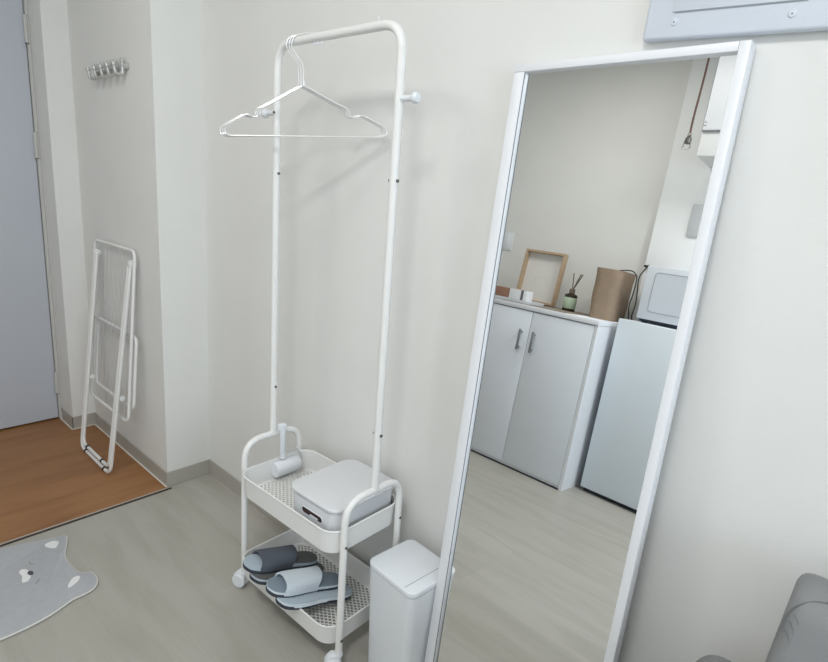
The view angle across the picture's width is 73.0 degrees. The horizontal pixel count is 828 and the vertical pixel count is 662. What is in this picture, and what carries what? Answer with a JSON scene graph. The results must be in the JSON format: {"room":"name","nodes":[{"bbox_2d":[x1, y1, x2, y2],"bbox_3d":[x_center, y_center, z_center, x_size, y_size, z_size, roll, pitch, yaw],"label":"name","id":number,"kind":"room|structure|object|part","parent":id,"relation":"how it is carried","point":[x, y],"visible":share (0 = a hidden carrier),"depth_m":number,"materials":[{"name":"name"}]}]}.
{"room":"studio apartment","nodes":[
{"label":"studio apartment","id":0,"kind":"room"},
{"bbox_2d":[28,0,94,416],"bbox_3d":[-1.550,-0.836,2.659,0.307,2.600,0.385,16,18,40],"label":"door frame","id":1,"kind":"structure","parent":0,"point":[48,19],"depth_m":2.50,"materials":[{"name":"white wood"}]},
{"bbox_2d":[67,0,209,471],"bbox_3d":[-1.111,-0.723,2.342,0.793,2.600,0.284,16,18,40],"label":"wall","id":2,"kind":"structure","parent":0,"point":[140,131],"depth_m":2.18,"materials":[{"name":"white paint"}]},
{"bbox_2d":[0,487,171,546],"bbox_3d":[-1.758,0.814,1.469,0.007,0.054,2.270,16,18,40],"label":"trim","id":3,"kind":"structure","parent":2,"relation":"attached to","point":[66,523],"depth_m":2.04,"materials":[{"name":"black metal"}]},
{"bbox_2d":[86,57,128,79],"bbox_3d":[-1.166,-0.989,2.114,0.314,0.063,0.050,16,18,40],"label":"hook rail","id":4,"kind":"object","parent":2,"relation":"attached to","point":[123,65],"visible":1,"depth_m":2.09,"materials":[{"name":"metal"}]},
{"bbox_3d":[-1.155,-0.994,2.122,0.295,0.009,0.009,16,18,40],"label":"rail","id":5,"kind":"part","parent":4,"relation":"part of","materials":[{"name":"metal"}]},
{"bbox_2d":[61,418,166,486],"bbox_3d":[-1.399,0.539,2.560,0.961,0.003,0.108,16,18,40],"label":"trim","id":6,"kind":"structure","parent":2,"relation":"attached to","point":[136,460],"depth_m":2.55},
{"bbox_2d":[61,407,167,486],"bbox_3d":[-1.393,0.510,2.558,0.960,0.062,0.106,16,18,40],"label":"baseboard","id":7,"kind":"structure","parent":2,"relation":"attached to","point":[160,473],"depth_m":2.57,"materials":[{"name":"plastic"}]},
{"bbox_2d":[167,459,209,486],"bbox_3d":[-0.945,0.596,2.356,0.005,0.065,0.186,16,18,40],"label":"baseboard","id":8,"kind":"structure","parent":2,"relation":"attached to","point":[192,471],"depth_m":2.35,"materials":[{"name":"plastic"}]},
{"bbox_2d":[0,417,369,661],"bbox_3d":[-0.429,1.202,0.431,5.700,0.103,2.450,16,18,40],"label":"floor","id":9,"kind":"structure","parent":0,"point":[164,564],"depth_m":1.86,"materials":[{"name":"laminate"}]},
{"bbox_2d":[0,536,97,640],"bbox_3d":[-1.280,0.780,1.631,0.447,0.011,0.571,16,18,40],"label":"floor mat","id":10,"kind":"object","parent":9,"relation":"on","point":[38,580],"visible":1,"depth_m":1.71,"materials":[{"name":"grey fabric"}]},
{"bbox_2d":[80,239,137,472],"bbox_3d":[-1.305,0.109,2.365,0.438,0.948,0.135,16,18,40],"label":"drying rack","id":11,"kind":"object","parent":9,"relation":"on","point":[130,272],"visible":1,"depth_m":2.33,"materials":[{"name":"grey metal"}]},
{"bbox_3d":[-1.277,-0.011,2.362,0.430,0.710,0.070,16,18,40],"label":"panel frame","id":12,"kind":"part","parent":11,"relation":"part of","materials":[{"name":"white metal"}]},
{"bbox_3d":[-1.277,0.130,2.393,0.424,0.312,0.037,16,18,40],"label":"wing frame","id":13,"kind":"part","parent":11,"relation":"part of","materials":[{"name":"white metal"}]},
{"bbox_2d":[232,16,420,661],"bbox_3d":[-0.248,0.061,1.509,0.564,1.611,0.270,16,18,39],"label":"rack","id":14,"kind":"object","parent":9,"relation":"on","point":[333,546],"visible":0.72,"depth_m":1.50,"materials":[{"name":"metal"}]},
{"bbox_2d":[234,568,246,579],"bbox_3d":[-0.546,0.766,1.765,0.043,0.029,0.025,9,15,20],"label":"hood","id":15,"kind":"object","parent":14,"relation":"attached to","point":[240,574],"depth_m":1.75,"materials":[{"name":"white plastic"}]},
{"bbox_3d":[-0.406,-0.595,1.532,0.018,0.024,0.024,16,18,39],"label":"peg knob","id":16,"kind":"part","parent":14,"relation":"part of","materials":[{"name":"white plastic"}]},
{"bbox_3d":[-0.450,0.522,1.775,0.019,0.447,0.217,16,18,39],"label":"frame","id":17,"kind":"part","parent":14,"relation":"part of","materials":[{"name":"white metal"}]},
{"bbox_2d":[271,422,301,477],"bbox_3d":[-0.390,0.365,1.746,0.048,0.166,0.104,16,18,39],"label":"roller","id":18,"kind":"object","parent":14,"relation":"on","point":[287,465],"visible":1,"depth_m":1.73,"materials":[{"name":"white plastic"}]},
{"bbox_3d":[-0.407,0.342,1.732,0.027,0.113,0.021,16,18,39],"label":"handle","id":19,"kind":"part","parent":18,"relation":"part of","materials":[{"name":"white plastic"}]},
{"bbox_2d":[249,562,323,584],"bbox_3d":[-0.373,0.719,1.665,0.229,0.073,0.088,-4,16,-29],"label":"slipper","id":20,"kind":"object","parent":14,"relation":"on","point":[261,579],"visible":0.26,"depth_m":1.60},
{"bbox_2d":[243,545,316,573],"bbox_3d":[-0.401,0.687,1.685,0.229,0.082,0.089,-7,18,-38],"label":"slipper","id":21,"kind":"object","parent":20,"relation":"on","point":[272,559],"visible":1,"depth_m":1.65,"materials":[{"name":"grey fabric"}]},
{"bbox_2d":[219,35,382,136],"bbox_3d":[-0.288,-0.621,1.434,0.428,0.262,0.007,5,14,1],"label":"wire hanger","id":22,"kind":"object","parent":14,"relation":"hanging from","point":[298,81],"visible":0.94,"depth_m":1.44,"materials":[{"name":"white metal"}]},
{"bbox_2d":[222,34,384,137],"bbox_3d":[-0.281,-0.619,1.426,0.428,0.261,0.007,5,14,2],"label":"wire hanger","id":23,"kind":"object","parent":14,"relation":"hanging from","point":[259,108],"visible":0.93,"depth_m":1.43,"materials":[{"name":"white metal"}]},
{"bbox_2d":[224,32,387,137],"bbox_3d":[-0.274,-0.617,1.419,0.428,0.260,0.007,5,14,3],"label":"wire hanger","id":24,"kind":"object","parent":14,"relation":"hanging from","point":[303,81],"visible":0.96,"depth_m":1.43,"materials":[{"name":"white metal"}]},
{"bbox_2d":[243,529,369,643],"bbox_3d":[-0.298,0.741,1.677,0.472,0.059,0.266,16,18,40],"label":"tray","id":25,"kind":"object","parent":14,"relation":"on","point":[358,571],"depth_m":1.64,"materials":[{"name":"metal"}]},
{"bbox_2d":[275,584,351,609],"bbox_3d":[-0.277,0.748,1.580,0.229,0.073,0.088,-4,16,-29],"label":"slipper","id":26,"kind":"object","parent":14,"relation":"on","point":[309,600],"visible":0.52,"depth_m":1.55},
{"bbox_2d":[266,566,338,597],"bbox_3d":[-0.312,0.715,1.599,0.229,0.082,0.089,-7,18,-38],"label":"slipper","id":27,"kind":"object","parent":26,"relation":"on","point":[300,581],"visible":0.88,"depth_m":1.56,"materials":[{"name":"grey fabric"}]},
{"bbox_2d":[243,449,401,552],"bbox_3d":[-0.278,0.473,1.610,0.472,0.066,0.266,16,18,40],"label":"tray","id":28,"kind":"object","parent":14,"relation":"on","point":[258,475],"depth_m":1.54,"materials":[{"name":"metal"}]},
{"bbox_2d":[324,650,340,661],"bbox_3d":[-0.215,0.863,1.479,0.043,0.029,0.025,2,14,-9],"label":"hood","id":29,"kind":"object","parent":14,"relation":"attached to","point":[333,655],"depth_m":1.47,"materials":[{"name":"white plastic"}]},
{"bbox_3d":[-0.227,-0.175,1.449,0.465,1.102,0.021,16,18,39],"label":"garment rail","id":30,"kind":"part","parent":14,"relation":"part of","materials":[{"name":"white metal"}]},
{"bbox_2d":[292,459,393,530],"bbox_3d":[-0.196,0.469,1.551,0.203,0.108,0.238,16,18,39],"label":"storage box","id":31,"kind":"object","parent":14,"relation":"on","point":[322,496],"visible":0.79,"depth_m":1.50,"materials":[{"name":"grey plastic"}]},
{"bbox_3d":[-0.117,0.617,1.496,0.019,0.447,0.217,16,18,39],"label":"frame","id":32,"kind":"part","parent":14,"relation":"part of","materials":[{"name":"white metal"}]},
{"bbox_3d":[0.004,-0.493,1.185,0.018,0.024,0.024,16,18,39],"label":"peg knob","id":33,"kind":"part","parent":14,"relation":"part of","materials":[{"name":"white plastic"}]},
{"bbox_2d":[368,540,439,661],"bbox_3d":[-0.017,0.755,1.483,0.160,0.315,0.174,-9,19,-42],"label":"waste bin","id":34,"kind":"object","parent":9,"relation":"on","point":[403,577],"visible":0.77,"depth_m":1.42,"materials":[{"name":"white plastic"}]},
{"bbox_3d":[-0.006,0.611,1.447,0.160,0.017,0.174,-9,19,-42],"label":"lid","id":35,"kind":"part","parent":34,"relation":"part of","materials":[{"name":"white plastic"}]},
{"bbox_2d":[425,40,755,661],"bbox_3d":[0.283,0.235,1.171,0.440,1.518,0.155,17,19,40],"label":"floor mirror","id":36,"kind":"object","parent":9,"relation":"on","point":[614,168],"visible":1,"depth_m":1.11,"materials":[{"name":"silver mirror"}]},
{"bbox_3d":[0.373,-0.501,1.040,0.422,0.016,0.031,17,14,40],"label":"rail","id":37,"kind":"part","parent":36,"relation":"part of","materials":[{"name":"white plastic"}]},
{"bbox_2d":[696,573,827,661],"bbox_3d":[0.620,0.833,0.495,0.926,0.739,0.753,16,18,40],"label":"sofa","id":38,"kind":"object","parent":9,"relation":"on","point":[801,635],"visible":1,"depth_m":0.79,"materials":[{"name":"grey leather"}]},
{"bbox_3d":[0.294,0.796,0.753,0.098,0.398,0.700,16,18,40],"label":"arm","id":39,"kind":"part","parent":38,"relation":"part of"},
{"bbox_3d":[0.816,0.600,0.639,0.751,0.328,0.218,16,18,40],"label":"backrest","id":40,"kind":"part","parent":38,"relation":"part of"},
{"bbox_2d":[202,0,827,661],"bbox_3d":[0.970,-0.140,0.645,4.700,2.600,0.100,16,18,40],"label":"wall","id":41,"kind":"structure","parent":0,"point":[739,513],"depth_m":1.35,"materials":[{"name":"white paint"}]},
{"bbox_2d":[209,460,368,592],"bbox_3d":[0.807,1.083,0.946,4.596,0.065,0.005,16,18,40],"label":"baseboard","id":42,"kind":"structure","parent":41,"relation":"attached to","point":[226,478],"depth_m":2.29,"materials":[{"name":"plastic"}]},
{"bbox_2d":[643,0,827,41],"bbox_3d":[0.584,-0.628,0.830,0.434,0.358,0.022,16,18,40],"label":"board","id":43,"kind":"object","parent":41,"relation":"attached to","point":[667,20],"visible":1,"depth_m":0.91,"materials":[{"name":"metal"}]},
{"bbox_3d":[0.530,-0.645,0.865,0.198,0.258,0.003,20,20,39],"label":"door","id":44,"kind":"part","parent":43,"relation":"part of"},
{"bbox_3d":[-2.469,-0.686,1.784,0.143,2.600,2.165,16,18,40],"label":"wall","id":45,"kind":"structure","parent":0,"visible":0},
{"bbox_2d":[0,0,61,428],"bbox_3d":[-2.019,-0.491,2.248,0.094,2.057,0.935,16,18,40],"label":"door","id":46,"kind":"structure","parent":45,"relation":"in","point":[30,391],"depth_m":2.56,"materials":[{"name":"paint"}]},
{"bbox_3d":[-2.035,-0.495,2.262,0.050,2.057,0.935,16,18,40],"label":"frame","id":47,"kind":"part","parent":46,"relation":"part of","materials":[{"name":"paint"}]}
]}

